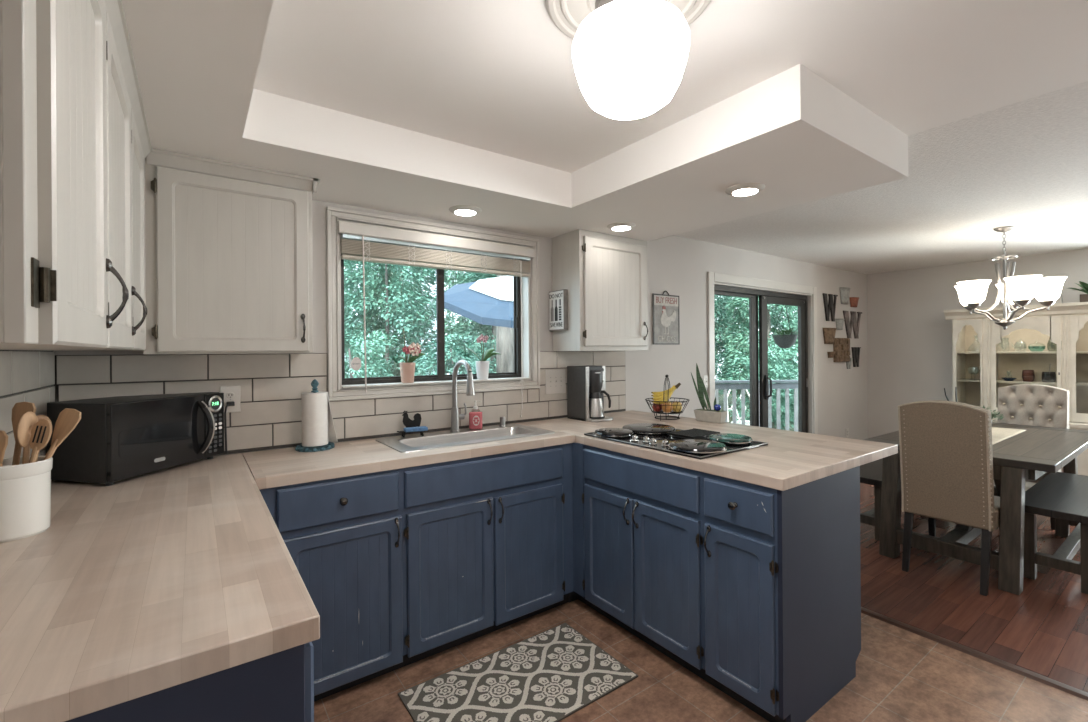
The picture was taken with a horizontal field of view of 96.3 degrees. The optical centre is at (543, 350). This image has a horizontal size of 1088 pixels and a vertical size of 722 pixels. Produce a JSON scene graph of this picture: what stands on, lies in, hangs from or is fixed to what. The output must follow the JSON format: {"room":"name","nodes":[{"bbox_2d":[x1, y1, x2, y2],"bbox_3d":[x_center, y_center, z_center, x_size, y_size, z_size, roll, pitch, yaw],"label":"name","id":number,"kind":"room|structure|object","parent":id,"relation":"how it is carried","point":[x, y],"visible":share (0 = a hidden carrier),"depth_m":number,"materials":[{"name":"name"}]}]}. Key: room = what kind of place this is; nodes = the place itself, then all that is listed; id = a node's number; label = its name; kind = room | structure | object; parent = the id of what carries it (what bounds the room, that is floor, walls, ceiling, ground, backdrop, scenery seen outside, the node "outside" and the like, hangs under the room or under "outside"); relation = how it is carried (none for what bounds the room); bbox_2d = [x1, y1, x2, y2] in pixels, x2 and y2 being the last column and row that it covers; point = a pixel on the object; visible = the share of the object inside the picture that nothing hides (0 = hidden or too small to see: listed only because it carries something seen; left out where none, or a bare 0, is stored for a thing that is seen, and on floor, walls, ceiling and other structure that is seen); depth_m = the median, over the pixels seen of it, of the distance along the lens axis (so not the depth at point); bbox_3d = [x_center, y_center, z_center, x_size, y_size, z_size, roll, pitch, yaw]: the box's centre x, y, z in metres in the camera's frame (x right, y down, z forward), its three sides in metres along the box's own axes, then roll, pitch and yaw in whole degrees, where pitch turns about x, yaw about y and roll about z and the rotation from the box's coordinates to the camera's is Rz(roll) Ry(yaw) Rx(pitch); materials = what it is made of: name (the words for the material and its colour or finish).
{"room":"kitchen","nodes":[
{"label":"kitchen","id":0,"kind":"room"},
{"bbox_2d":[54,200,867,455],"bbox_3d":[1.122,0.178,4.306,7.781,2.554,0.150,0,0,-36],"label":"wall","id":1,"kind":"structure","parent":0,"point":[678,266],"depth_m":4.35,"materials":[{"name":"paint"}]},
{"bbox_2d":[143,148,319,354],"bbox_3d":[-1.379,-0.387,2.187,0.638,0.801,0.355,0,0,-36],"label":"upper cabinet","id":2,"kind":"object","parent":1,"relation":"attached to","point":[228,246],"visible":0.97,"depth_m":2.05,"materials":[{"name":"white wood"}]},
{"bbox_2d":[0,350,625,458],"bbox_3d":[-0.150,0.234,2.191,3.245,0.494,1.800,0,0,-36],"label":"tile backsplash","id":3,"kind":"structure","parent":1,"relation":"attached to","point":[272,386],"depth_m":2.40,"materials":[{"name":"tile"}]},
{"bbox_2d":[224,401,234,453],"bbox_3d":[-1.482,0.362,2.296,0.042,0.242,0.030,0,0,-36],"label":"plug","id":4,"kind":"object","parent":3,"relation":"attached to","point":[232,403],"visible":1,"depth_m":2.28,"materials":[{"name":"black plastic"}]},
{"bbox_2d":[220,386,240,412],"bbox_3d":[-1.490,0.231,2.316,0.082,0.125,0.010,0,0,-36],"label":"wall outlet","id":5,"kind":"object","parent":3,"relation":"attached to","point":[231,393],"visible":0.89,"depth_m":2.32,"materials":[{"name":"white plastic"}]},
{"bbox_2d":[545,369,565,393],"bbox_3d":[0.086,0.219,3.442,0.175,0.170,0.019,0,0,-36],"label":"light switch","id":6,"kind":"object","parent":3,"relation":"attached to","point":[555,379],"visible":1,"depth_m":3.44,"materials":[{"name":"white plastic"}]},
{"bbox_2d":[326,206,539,400],"bbox_3d":[-0.623,-0.251,3.017,1.364,1.027,0.161,0,0,-36],"label":"window","id":7,"kind":"structure","parent":1,"relation":"in","point":[337,382],"depth_m":2.94,"materials":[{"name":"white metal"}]},
{"bbox_2d":[351,357,360,370],"bbox_3d":[-1.065,0.075,2.765,0.055,0.074,0.002,0,0,-36],"label":"sticker","id":8,"kind":"object","parent":7,"relation":"attached to","point":[356,362],"visible":1,"depth_m":2.77,"materials":[{"name":"white paper"}]},
{"bbox_2d":[398,328,424,382],"bbox_3d":[-0.778,0.027,2.868,0.146,0.321,0.094,0,0,-6],"label":"potted orchid","id":9,"kind":"object","parent":7,"relation":"on","point":[407,368],"visible":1,"depth_m":2.85,"materials":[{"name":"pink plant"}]},
{"bbox_2d":[338,220,534,416],"bbox_3d":[-0.585,-0.124,2.955,1.250,1.138,0.085,0,0,-36],"label":"window blind","id":10,"kind":"object","parent":7,"relation":"attached to","point":[363,242],"visible":1,"depth_m":2.87,"materials":[{"name":"metal"}]},
{"bbox_2d":[467,334,501,379],"bbox_3d":[-0.389,0.039,3.163,0.256,0.292,0.094,0,0,-36],"label":"potted orchid","id":11,"kind":"object","parent":7,"relation":"on","point":[482,367],"visible":0.99,"depth_m":3.13,"materials":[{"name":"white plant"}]},
{"bbox_2d":[552,229,647,350],"bbox_3d":[0.425,-0.399,3.482,0.649,0.801,0.355,0,0,-36],"label":"upper cabinet","id":12,"kind":"object","parent":1,"relation":"attached to","point":[604,276],"visible":1,"depth_m":3.33,"materials":[{"name":"white wood"}]},
{"bbox_2d":[549,289,567,330],"bbox_3d":[0.098,-0.276,3.349,0.037,0.274,0.170,0,0,-36],"label":"box sign","id":13,"kind":"object","parent":12,"relation":"attached to","point":[558,299],"visible":1,"depth_m":3.32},
{"bbox_2d":[652,291,679,344],"bbox_3d":[1.039,-0.282,4.147,0.332,0.458,0.015,0,0,-36],"label":"sign","id":14,"kind":"object","parent":1,"relation":"attached to","point":[665,308],"visible":1,"depth_m":4.13,"materials":[{"name":"metal"}]},
{"bbox_2d":[660,309,675,333],"bbox_3d":[1.061,-0.247,4.156,0.205,0.215,0.003,0,0,-36],"label":"print","id":15,"kind":"object","parent":14,"relation":"on","point":[667,316],"depth_m":4.15,"materials":[{"name":"metal"}]},
{"bbox_2d":[707,272,817,433],"bbox_3d":[2.306,0.357,5.145,2.050,2.180,0.168,0,0,-36],"label":"door","id":16,"kind":"structure","parent":1,"relation":"in","point":[806,303],"depth_m":5.15,"materials":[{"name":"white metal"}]},
{"bbox_2d":[823,328,836,343],"bbox_3d":[3.442,-0.177,5.841,0.311,0.191,0.066,0,0,-36],"label":"bucket","id":17,"kind":"object","parent":1,"relation":"attached to","point":[828,333],"visible":1,"depth_m":5.80,"materials":[{"name":"wood"}]},
{"bbox_2d":[823,293,837,320],"bbox_3d":[3.456,-0.519,5.880,0.354,0.325,0.018,0,0,-36],"label":"letter","id":18,"kind":"object","parent":1,"relation":"attached to","point":[829,307],"visible":1,"depth_m":5.87,"materials":[{"name":"metal"}]},
{"bbox_2d":[835,319,844,329],"bbox_3d":[3.655,-0.325,5.994,0.172,0.136,0.066,0,0,-36],"label":"bucket","id":19,"kind":"object","parent":1,"relation":"attached to","point":[839,322],"visible":1,"depth_m":5.97,"materials":[{"name":"metal"}]},
{"bbox_2d":[833,338,849,361],"bbox_3d":[3.692,-0.010,6.032,0.380,0.296,0.044,0,0,-36],"label":"carved plaque","id":20,"kind":"object","parent":1,"relation":"attached to","point":[841,347],"visible":1,"depth_m":6.00,"materials":[{"name":"wood"}]},
{"bbox_2d":[839,287,850,304],"bbox_3d":[3.774,-0.684,6.082,0.246,0.201,0.066,0,0,-36],"label":"bucket","id":21,"kind":"object","parent":1,"relation":"attached to","point":[844,291],"visible":1,"depth_m":6.04,"materials":[{"name":"metal"}]},
{"bbox_2d":[843,311,861,338],"bbox_3d":[3.951,-0.330,6.235,0.522,0.345,0.018,0,0,-36],"label":"letter","id":22,"kind":"object","parent":1,"relation":"attached to","point":[855,322],"visible":1,"depth_m":6.21,"materials":[{"name":"black metal"}]},
{"bbox_2d":[849,297,858,306],"bbox_3d":[3.986,-0.619,6.234,0.212,0.121,0.066,0,0,-36],"label":"bucket","id":23,"kind":"object","parent":1,"relation":"attached to","point":[853,300],"visible":1,"depth_m":6.20,"materials":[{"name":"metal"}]},
{"bbox_2d":[851,347,860,366],"bbox_3d":[4.029,0.083,6.289,0.234,0.255,0.018,0,0,-36],"label":"letter","id":24,"kind":"object","parent":1,"relation":"attached to","point":[855,350],"visible":1,"depth_m":6.28,"materials":[{"name":"metal"}]},
{"bbox_3d":[2.761,-1.166,5.971,6.800,0.100,0.630,0,0,-36],"label":"roof eave","id":25,"kind":"object","parent":1,"relation":"attached to","visible":0},
{"bbox_2d":[770,305,797,347],"bbox_3d":[3.217,-0.575,6.501,0.411,1.092,0.429,0,0,4],"label":"hanging basket","id":26,"kind":"object","parent":25,"relation":"hanging from","point":[781,340],"visible":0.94,"depth_m":6.41,"materials":[{"name":"grey plastic"}]},
{"bbox_2d":[772,335,797,347],"bbox_3d":[3.215,-0.119,6.500,0.310,0.180,0.310,0,0,-36],"label":"bowl","id":27,"kind":"object","parent":26,"relation":"on","point":[783,341],"depth_m":6.40,"materials":[{"name":"grey plastic"}]},
{"bbox_2d":[122,0,907,241],"bbox_3d":[1.041,-0.903,0.467,3.181,0.194,6.000,0,0,-36],"label":"ceiling","id":28,"kind":"structure","parent":0,"point":[793,133],"depth_m":2.07,"materials":[{"name":"paint"}]},
{"bbox_2d":[449,205,481,215],"bbox_3d":[-0.444,-0.784,2.751,0.184,0.022,0.184,0,0,-36],"label":"recessed light","id":29,"kind":"object","parent":28,"relation":"in","point":[461,210],"visible":1,"depth_m":2.71,"materials":[{"name":"white"}]},
{"bbox_2d":[607,222,635,230],"bbox_3d":[0.496,-0.790,3.129,0.184,0.022,0.184,0,0,-36],"label":"recessed light","id":30,"kind":"object","parent":28,"relation":"in","point":[620,226],"visible":1,"depth_m":3.09,"materials":[{"name":"white"}]},
{"bbox_2d":[725,183,764,196],"bbox_3d":[1.001,-0.794,2.426,0.184,0.022,0.184,0,0,-36],"label":"recessed light","id":31,"kind":"object","parent":28,"relation":"in","point":[745,189],"visible":1,"depth_m":2.39,"materials":[{"name":"white"}]},
{"bbox_2d":[253,0,1087,273],"bbox_3d":[2.908,-1.063,1.810,7.781,0.100,6.000,0,0,-36],"label":"ceiling","id":32,"kind":"structure","parent":0,"point":[496,76],"depth_m":1.86,"materials":[{"name":"paint"}]},
{"bbox_2d":[545,0,711,119],"bbox_3d":[0.240,-0.834,1.360,0.472,0.318,0.472,0,0,-36],"label":"ceiling light","id":33,"kind":"object","parent":32,"relation":"hanging from","point":[629,57],"visible":1,"depth_m":1.26,"materials":[{"name":"white glass"}]},
{"bbox_2d":[954,226,1066,329],"bbox_3d":[3.841,-0.595,4.030,0.671,0.848,0.695,0,0,37],"label":"chandelier","id":34,"kind":"object","parent":32,"relation":"hanging from","point":[1015,292],"visible":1,"depth_m":3.97,"materials":[{"name":"white glass"}]},
{"bbox_2d":[314,483,1087,721],"bbox_3d":[2.883,1.501,1.869,8.081,0.120,6.150,0,0,-36],"label":"floor","id":35,"kind":"structure","parent":0,"point":[902,675],"depth_m":2.30,"materials":[{"name":"tile"}]},
{"bbox_2d":[65,642,313,721],"bbox_3d":[-1.008,1.001,1.202,0.673,0.936,1.194,0,0,-36],"label":"base cabinet","id":36,"kind":"object","parent":35,"relation":"on","point":[277,687],"visible":0.2,"depth_m":0.83,"materials":[{"name":"blue wood"}]},
{"bbox_2d":[0,453,319,721],"bbox_3d":[-1.195,0.511,1.428,0.650,0.044,1.792,0,0,-36],"label":"countertop","id":37,"kind":"structure","parent":36,"relation":"on","point":[138,586],"depth_m":0.98,"materials":[{"name":"beige wood"}]},
{"bbox_2d":[0,456,52,542],"bbox_3d":[-1.414,0.393,1.300,0.147,0.196,0.147,0,0,-36],"label":"utensil crock","id":38,"kind":"object","parent":37,"relation":"on","point":[25,489],"visible":0.93,"depth_m":1.27,"materials":[{"name":"white ceramic"}]},
{"bbox_2d":[0,430,7,466],"bbox_3d":[-1.426,0.343,1.273,0.060,0.274,0.020,0,0,-2],"label":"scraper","id":39,"kind":"object","parent":38,"relation":"in","point":[3,436],"visible":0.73,"depth_m":1.27,"materials":[{"name":"brown wood"}]},
{"bbox_2d":[11,402,35,464],"bbox_3d":[-1.430,0.310,1.334,0.057,0.339,0.055,0,0,-23],"label":"wooden turner","id":40,"kind":"object","parent":38,"relation":"in","point":[20,408],"visible":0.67,"depth_m":1.34,"materials":[{"name":"brown wood"}]},
{"bbox_2d":[17,411,37,463],"bbox_3d":[-1.407,0.323,1.330,0.017,0.313,0.055,0,0,9],"label":"wooden spoon","id":41,"kind":"object","parent":38,"relation":"in","point":[28,420],"visible":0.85,"depth_m":1.32,"materials":[{"name":"brown wood"}]},
{"bbox_2d":[29,419,51,462],"bbox_3d":[-1.391,0.334,1.321,0.042,0.292,0.082,0,0,41],"label":"slotted spoon","id":42,"kind":"object","parent":38,"relation":"in","point":[41,432],"visible":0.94,"depth_m":1.33,"materials":[{"name":"brown wood"}]},
{"bbox_2d":[44,408,80,459],"bbox_3d":[-1.378,0.322,1.348,0.147,0.318,0.042,0,0,-38],"label":"spatula","id":43,"kind":"object","parent":38,"relation":"in","point":[68,419],"visible":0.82,"depth_m":1.37,"materials":[{"name":"brown wood"}]},
{"bbox_2d":[47,392,223,485],"bbox_3d":[-1.644,0.343,2.026,0.364,0.300,0.516,0,0,9],"label":"microwave","id":44,"kind":"object","parent":37,"relation":"on","point":[116,438],"visible":0.99,"depth_m":1.85,"materials":[{"name":"black plastic"}]},
{"bbox_2d":[260,468,403,701],"bbox_3d":[-1.030,1.002,2.247,0.592,0.936,0.623,0,0,-36],"label":"base cabinet","id":45,"kind":"object","parent":35,"relation":"on","point":[343,536],"visible":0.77,"depth_m":2.07,"materials":[{"name":"blue wood"}]},
{"bbox_2d":[400,443,572,667],"bbox_3d":[-0.388,0.997,2.709,0.991,0.936,0.623,0,0,-36],"label":"base cabinet","id":46,"kind":"object","parent":35,"relation":"on","point":[488,540],"visible":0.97,"depth_m":2.43,"materials":[{"name":"blue wood"}]},
{"bbox_2d":[242,423,574,489],"bbox_3d":[-0.638,0.508,2.562,1.575,0.044,0.601,0,0,-36],"label":"countertop","id":47,"kind":"structure","parent":46,"relation":"on","point":[273,468],"depth_m":2.24,"materials":[{"name":"beige wood"}]},
{"bbox_2d":[295,379,334,451],"bbox_3d":[-1.145,0.317,2.438,0.183,0.350,0.179,0,0,-36],"label":"paper towel holder","id":48,"kind":"object","parent":47,"relation":"on","point":[314,383],"visible":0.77,"depth_m":2.42,"materials":[{"name":"teal metal"}]},
{"bbox_2d":[302,392,337,446],"bbox_3d":[-1.131,0.339,2.449,0.156,0.258,0.120,0,0,-36],"label":"paper towel roll","id":49,"kind":"object","parent":48,"relation":"on","point":[318,429],"visible":0.98,"depth_m":2.39,"materials":[{"name":"white paper"}]},
{"bbox_2d":[450,360,474,431],"bbox_3d":[-0.456,0.265,2.824,0.103,0.428,0.250,0,0,-36],"label":"faucet","id":50,"kind":"object","parent":47,"relation":"on","point":[455,416],"visible":1,"depth_m":2.87,"materials":[{"name":"silver metal"}]},
{"bbox_2d":[375,417,554,452],"bbox_3d":[-0.427,0.544,2.752,0.918,0.251,0.442,0,0,-36],"label":"sink","id":51,"kind":"object","parent":47,"relation":"in","point":[444,439],"depth_m":2.77,"materials":[{"name":"metal"}]},
{"bbox_2d":[397,411,424,437],"bbox_3d":[-0.740,0.407,2.734,0.166,0.147,0.054,0,0,-24],"label":"sponge holder","id":52,"kind":"object","parent":51,"relation":"on","point":[407,421],"visible":0.79,"depth_m":2.73,"materials":[{"name":"black metal"}]},
{"bbox_2d":[404,426,427,431],"bbox_3d":[-0.716,0.438,2.720,0.124,0.020,0.054,0,0,-28],"label":"sponge","id":53,"kind":"object","parent":52,"relation":"on","point":[420,428],"visible":1,"depth_m":2.70,"materials":[{"name":"blue"}]},
{"bbox_2d":[469,400,481,429],"bbox_3d":[-0.416,0.390,2.973,0.080,0.176,0.046,0,0,-4],"label":"soap bottle","id":54,"kind":"object","parent":51,"relation":"on","point":[475,418],"visible":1,"depth_m":2.95,"materials":[{"name":"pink plastic"}]},
{"bbox_2d":[398,623,637,721],"bbox_3d":[-0.101,1.458,2.127,0.907,0.008,0.526,0,0,-36],"label":"kitchen rug","id":55,"kind":"object","parent":35,"relation":"on","point":[551,675],"visible":1,"depth_m":2.13,"materials":[{"name":"grey fabric"}]},
{"bbox_2d":[568,443,711,684],"bbox_3d":[0.518,0.991,2.861,0.723,0.936,1.444,0,0,-36],"label":"base cabinet","id":56,"kind":"object","parent":35,"relation":"on","point":[638,544],"visible":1,"depth_m":2.36,"materials":[{"name":"blue wood"}]},
{"bbox_2d":[521,410,897,490],"bbox_3d":[0.798,0.497,2.850,1.091,0.044,1.809,0,0,-36],"label":"countertop","id":57,"kind":"structure","parent":56,"relation":"on","point":[790,459],"depth_m":2.31,"materials":[{"name":"beige wood"}]},
{"bbox_2d":[567,365,612,421],"bbox_3d":[0.328,0.292,3.414,0.206,0.374,0.277,0,0,-36],"label":"coffee maker","id":58,"kind":"object","parent":57,"relation":"on","point":[582,381],"visible":0.97,"depth_m":3.35,"materials":[{"name":"grey plastic"}]},
{"bbox_2d":[589,370,602,392],"bbox_3d":[0.346,0.211,3.376,0.124,0.155,0.124,0,0,-36],"label":"basket","id":59,"kind":"object","parent":58,"relation":"on","point":[595,376],"depth_m":3.32,"materials":[{"name":"black plastic"}]},
{"bbox_2d":[589,390,610,418],"bbox_3d":[0.372,0.362,3.380,0.179,0.196,0.132,0,0,-36],"label":"coffee carafe","id":60,"kind":"object","parent":58,"relation":"on","point":[596,411],"visible":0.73,"depth_m":3.32,"materials":[{"name":"metal"}]},
{"bbox_2d":[645,375,689,420],"bbox_3d":[0.867,0.321,3.432,0.304,0.309,0.304,0,0,-26],"label":"fruit basket","id":61,"kind":"object","parent":57,"relation":"on","point":[666,376],"visible":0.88,"depth_m":3.38,"materials":[{"name":"black metal"}]},
{"bbox_2d":[651,383,680,403],"bbox_3d":[0.851,0.296,3.394,0.225,0.144,0.119,0,0,0],"label":"banana bunch","id":62,"kind":"object","parent":61,"relation":"in","point":[658,396],"visible":0.97,"depth_m":3.39,"materials":[{"name":"yellow food"}]},
{"bbox_2d":[645,397,689,413],"bbox_3d":[0.867,0.390,3.432,0.306,0.095,0.306,0,0,19],"label":"wire bowl","id":63,"kind":"object","parent":61,"relation":"on","point":[661,412],"depth_m":3.36,"materials":[{"name":"black metal"}]},
{"bbox_2d":[584,423,767,459],"bbox_3d":[0.672,0.457,2.590,0.556,0.038,0.800,0,0,-36],"label":"cooktop","id":64,"kind":"object","parent":57,"relation":"in","point":[654,442],"depth_m":2.48,"materials":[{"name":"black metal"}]},
{"bbox_2d":[691,363,727,422],"bbox_3d":[1.091,0.279,3.268,0.089,0.390,0.250,0,0,-43],"label":"potted snake plant","id":65,"kind":"object","parent":57,"relation":"on","point":[704,415],"visible":1,"depth_m":3.26,"materials":[{"name":"green plant"}]},
{"bbox_2d":[703,466,860,721],"bbox_3d":[1.039,0.987,2.136,0.723,0.936,0.346,0,0,-36],"label":"base cabinet","id":66,"kind":"object","parent":35,"relation":"on","point":[782,569],"visible":0.99,"depth_m":1.95,"materials":[{"name":"blue wood"}]},
{"bbox_2d":[860,458,901,540],"bbox_3d":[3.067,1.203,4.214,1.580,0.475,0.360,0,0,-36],"label":"dining chair","id":67,"kind":"object","parent":35,"relation":"on","point":[870,473],"visible":0.2,"depth_m":3.74,"materials":[{"name":"brown wood"}]},
{"bbox_2d":[898,400,999,595],"bbox_3d":[2.693,0.878,3.193,0.575,1.130,0.456,0,0,-36],"label":"dining chair","id":68,"kind":"object","parent":35,"relation":"on","point":[946,452],"visible":0.98,"depth_m":3.02,"materials":[{"name":"fabric"}]},
{"bbox_2d":[861,607,1087,700],"bbox_3d":[2.604,1.437,1.565,0.057,0.011,5.980,0,0,-36],"label":"trim","id":69,"kind":"structure","parent":35,"relation":"on","point":[1045,680],"depth_m":2.30,"materials":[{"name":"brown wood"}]},
{"bbox_2d":[864,422,1087,594],"bbox_3d":[3.416,1.047,3.761,2.049,0.782,1.005,0,0,-36],"label":"dining table","id":70,"kind":"object","parent":35,"relation":"on","point":[1040,450],"visible":0.48,"depth_m":3.20,"materials":[{"name":"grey wood"}]},
{"bbox_2d":[992,427,1025,444],"bbox_3d":[3.419,0.654,3.753,1.140,0.004,0.235,0,0,-36],"label":"table runner","id":71,"kind":"object","parent":70,"relation":"on","point":[998,434],"visible":0.38,"depth_m":3.84,"materials":[{"name":"fabric"}]},
{"bbox_2d":[983,405,1003,420],"bbox_3d":[3.391,0.539,3.766,0.274,0.227,0.268,0,0,-36],"label":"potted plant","id":72,"kind":"object","parent":71,"relation":"on","point":[994,414],"visible":0.25,"depth_m":3.71,"materials":[{"name":"plant"}]},
{"bbox_2d":[944,302,1087,490],"bbox_3d":[5.028,0.484,5.044,0.570,1.885,1.303,0,0,-36],"label":"china hutch","id":73,"kind":"object","parent":35,"relation":"on","point":[1063,328],"visible":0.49,"depth_m":5.15,"materials":[{"name":"beige paint"}]},
{"bbox_2d":[1022,370,1034,381],"bbox_3d":[5.077,0.262,5.109,0.100,0.122,0.099,0,0,-36],"label":"tumbler","id":74,"kind":"object","parent":73,"relation":"on","point":[1027,375],"visible":1,"depth_m":5.08,"materials":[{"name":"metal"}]},
{"bbox_2d":[996,351,1061,352],"bbox_3d":[5.113,0.017,5.121,0.285,0.018,0.565,0,0,-36],"label":"shelf","id":75,"kind":"object","parent":73,"relation":"attached to","point":[996,351],"depth_m":5.09,"materials":[{"name":"beige paint"}]},
{"bbox_2d":[996,380,1061,384],"bbox_3d":[5.115,0.332,5.121,0.285,0.018,0.565,0,0,-36],"label":"shelf","id":76,"kind":"object","parent":73,"relation":"attached to","point":[1015,382],"depth_m":5.13,"materials":[{"name":"beige paint"}]},
{"bbox_2d":[1041,364,1055,382],"bbox_3d":[5.164,0.227,4.987,0.104,0.190,0.103,0,0,-36],"label":"tumbler","id":77,"kind":"object","parent":73,"relation":"on","point":[1049,376],"visible":0.96,"depth_m":4.95,"materials":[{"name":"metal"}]},
{"bbox_2d":[1068,281,1087,301],"bbox_3d":[5.315,-0.566,4.681,0.318,0.211,0.404,0,0,-36],"label":"potted plant","id":78,"kind":"object","parent":73,"relation":"on","point":[1083,297],"visible":0.99,"depth_m":4.70,"materials":[{"name":"green plant"}]},
{"bbox_2d":[997,384,1069,529],"bbox_3d":[4.182,0.868,4.223,0.575,1.130,0.456,0,0,-36],"label":"dining chair","id":79,"kind":"object","parent":35,"relation":"on","point":[1022,404],"visible":0.41,"depth_m":4.29,"materials":[{"name":"fabric"}]},
{"bbox_2d":[1023,472,1087,593],"bbox_3d":[3.627,1.199,3.332,1.340,0.475,0.395,0,0,-36],"label":"bench","id":80,"kind":"object","parent":35,"relation":"on","point":[1063,497],"visible":0.9,"depth_m":3.08,"materials":[{"name":"brown wood"}]},
{"bbox_2d":[867,248,1087,437],"bbox_3d":[6.093,0.142,4.184,0.150,2.554,6.150,0,0,-36],"label":"wall","id":81,"kind":"structure","parent":0,"point":[909,336],"depth_m":6.04,"materials":[{"name":"paint"}]},
{"bbox_3d":[-0.347,0.186,-0.444,0.150,2.554,6.150,0,0,-36],"label":"wall","id":82,"kind":"structure","parent":0,"visible":0},
{"bbox_2d":[0,0,151,350],"bbox_3d":[-1.279,-0.396,1.284,0.356,0.785,1.922,0,0,-36],"label":"upper cabinet","id":83,"kind":"object","parent":82,"relation":"attached to","point":[75,143],"visible":1,"depth_m":0.75,"materials":[{"name":"white wood"}]},
{"label":"outside","id":84,"kind":"structure","parent":0,"visible":0},
{"bbox_3d":[2.152,1.579,7.059,6.250,0.140,3.128,0,0,-36],"label":"deck","id":85,"kind":"object","parent":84,"visible":0},
{"bbox_2d":[715,380,797,431],"bbox_3d":[2.847,0.981,7.468,5.118,1.046,0.130,0,0,-2],"label":"deck railing","id":86,"kind":"object","parent":85,"relation":"on","point":[737,384],"visible":0.16,"depth_m":7.46,"materials":[{"name":"grey paint"}]},
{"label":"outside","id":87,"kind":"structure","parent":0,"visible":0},
{"bbox_2d":[718,383,798,431],"bbox_3d":[-1.718,1.981,17.032,34.000,0.300,23.849,0,0,-36],"label":"ground","id":88,"kind":"structure","parent":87,"point":[720,397],"depth_m":14.76,"materials":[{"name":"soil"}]},
{"bbox_2d":[345,330,397,377],"bbox_3d":[-3.271,0.743,8.162,1.647,2.203,1.902,0,0,-13],"label":"shrub","id":89,"kind":"object","parent":88,"relation":"on","point":[375,346],"visible":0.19,"depth_m":8.15,"materials":[{"name":"green plant"}]},
{"bbox_2d":[344,260,425,376],"bbox_3d":[-6.338,-2.698,17.385,4.257,10.004,4.203,0,0,-22],"label":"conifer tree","id":90,"kind":"object","parent":88,"relation":"on","point":[346,261],"visible":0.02,"depth_m":16.35,"materials":[{"name":"green plant"}]},
{"bbox_2d":[344,260,436,377],"bbox_3d":[-3.555,-0.785,10.897,2.563,5.257,2.508,0,0,-15],"label":"leafy tree","id":91,"kind":"object","parent":88,"relation":"on","point":[412,275],"visible":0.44,"depth_m":10.57,"materials":[{"name":"green plant"}]},
{"bbox_2d":[357,263,436,375],"bbox_3d":[-4.082,-0.779,13.874,2.508,5.257,2.563,0,0,-34],"label":"leafy tree","id":92,"kind":"object","parent":88,"relation":"on","point":[399,337],"visible":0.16,"depth_m":13.45,"materials":[{"name":"green plant"}]},
{"bbox_2d":[415,332,494,375],"bbox_3d":[-1.745,0.732,9.206,1.902,2.203,1.647,0,0,8],"label":"shrub","id":93,"kind":"object","parent":88,"relation":"on","point":[452,358],"visible":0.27,"depth_m":9.11,"materials":[{"name":"green plant"}]},
{"bbox_2d":[431,268,491,369],"bbox_3d":[-2.778,-2.572,20.159,4.306,8.832,4.213,0,0,-1],"label":"leafy tree","id":94,"kind":"object","parent":88,"relation":"on","point":[453,275],"visible":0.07,"depth_m":19.50,"materials":[{"name":"green plant"}]},
{"bbox_2d":[451,271,491,371],"bbox_3d":[-1.786,-0.885,15.535,2.502,5.955,2.534,0,0,-18],"label":"conifer tree","id":95,"kind":"object","parent":88,"relation":"on","point":[459,323],"visible":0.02,"depth_m":15.22,"materials":[{"name":"green plant"}]},
{"bbox_2d":[450,272,496,373],"bbox_3d":[-1.301,-0.890,12.426,2.534,5.955,2.502,0,0,18],"label":"conifer tree","id":96,"kind":"object","parent":88,"relation":"on","point":[492,341],"visible":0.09,"depth_m":12.18,"materials":[{"name":"green plant"}]},
{"bbox_2d":[444,276,513,327],"bbox_3d":[-0.136,0.302,7.309,2.708,3.027,2.569,0,0,-41],"label":"patio umbrella","id":97,"kind":"object","parent":88,"relation":"on","point":[489,301],"visible":0.18,"depth_m":6.51,"materials":[{"name":"blue fabric"}]},
{"bbox_2d":[496,275,513,372],"bbox_3d":[-0.720,-1.779,10.059,0.610,7.217,0.615,0,0,-36],"label":"trunk","id":98,"kind":"object","parent":88,"relation":"on","point":[504,335],"visible":0.03,"depth_m":9.77,"materials":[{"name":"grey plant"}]},
{"bbox_2d":[714,295,748,397],"bbox_3d":[5.399,-0.847,15.848,2.563,5.257,2.508,0,0,-13],"label":"leafy tree","id":99,"kind":"object","parent":88,"relation":"on","point":[720,322],"visible":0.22,"depth_m":15.30,"materials":[{"name":"green plant"}]},
{"bbox_2d":[714,295,758,392],"bbox_3d":[8.122,-2.583,21.390,4.054,9.528,4.003,0,0,1],"label":"conifer tree","id":100,"kind":"object","parent":88,"relation":"on","point":[716,295],"visible":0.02,"depth_m":20.92,"materials":[{"name":"green plant"}]},
{"bbox_2d":[727,389,749,424],"bbox_3d":[3.748,1.208,8.994,0.624,1.162,0.578,0,0,-13],"label":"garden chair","id":101,"kind":"object","parent":88,"relation":"on","point":[739,421],"visible":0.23,"depth_m":9.16,"materials":[{"name":"white plastic"}]},
{"bbox_2d":[718,296,797,423],"bbox_3d":[5.796,-0.941,12.737,2.534,5.955,2.502,0,0,35],"label":"conifer tree","id":102,"kind":"object","parent":88,"relation":"on","point":[744,309],"visible":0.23,"depth_m":12.71,"materials":[{"name":"green plant"}]},
{"bbox_2d":[727,344,797,429],"bbox_3d":[4.706,0.796,10.456,1.482,1.983,1.711,0,0,15],"label":"shrub","id":103,"kind":"object","parent":88,"relation":"on","point":[784,353],"visible":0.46,"depth_m":10.30,"materials":[{"name":"green plant"}]},
{"bbox_2d":[770,304,797,378],"bbox_3d":[8.299,-0.957,16.552,2.502,5.955,2.534,0,0,3],"label":"conifer tree","id":104,"kind":"object","parent":88,"relation":"on","point":[773,307],"visible":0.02,"depth_m":16.48,"materials":[{"name":"green plant"}]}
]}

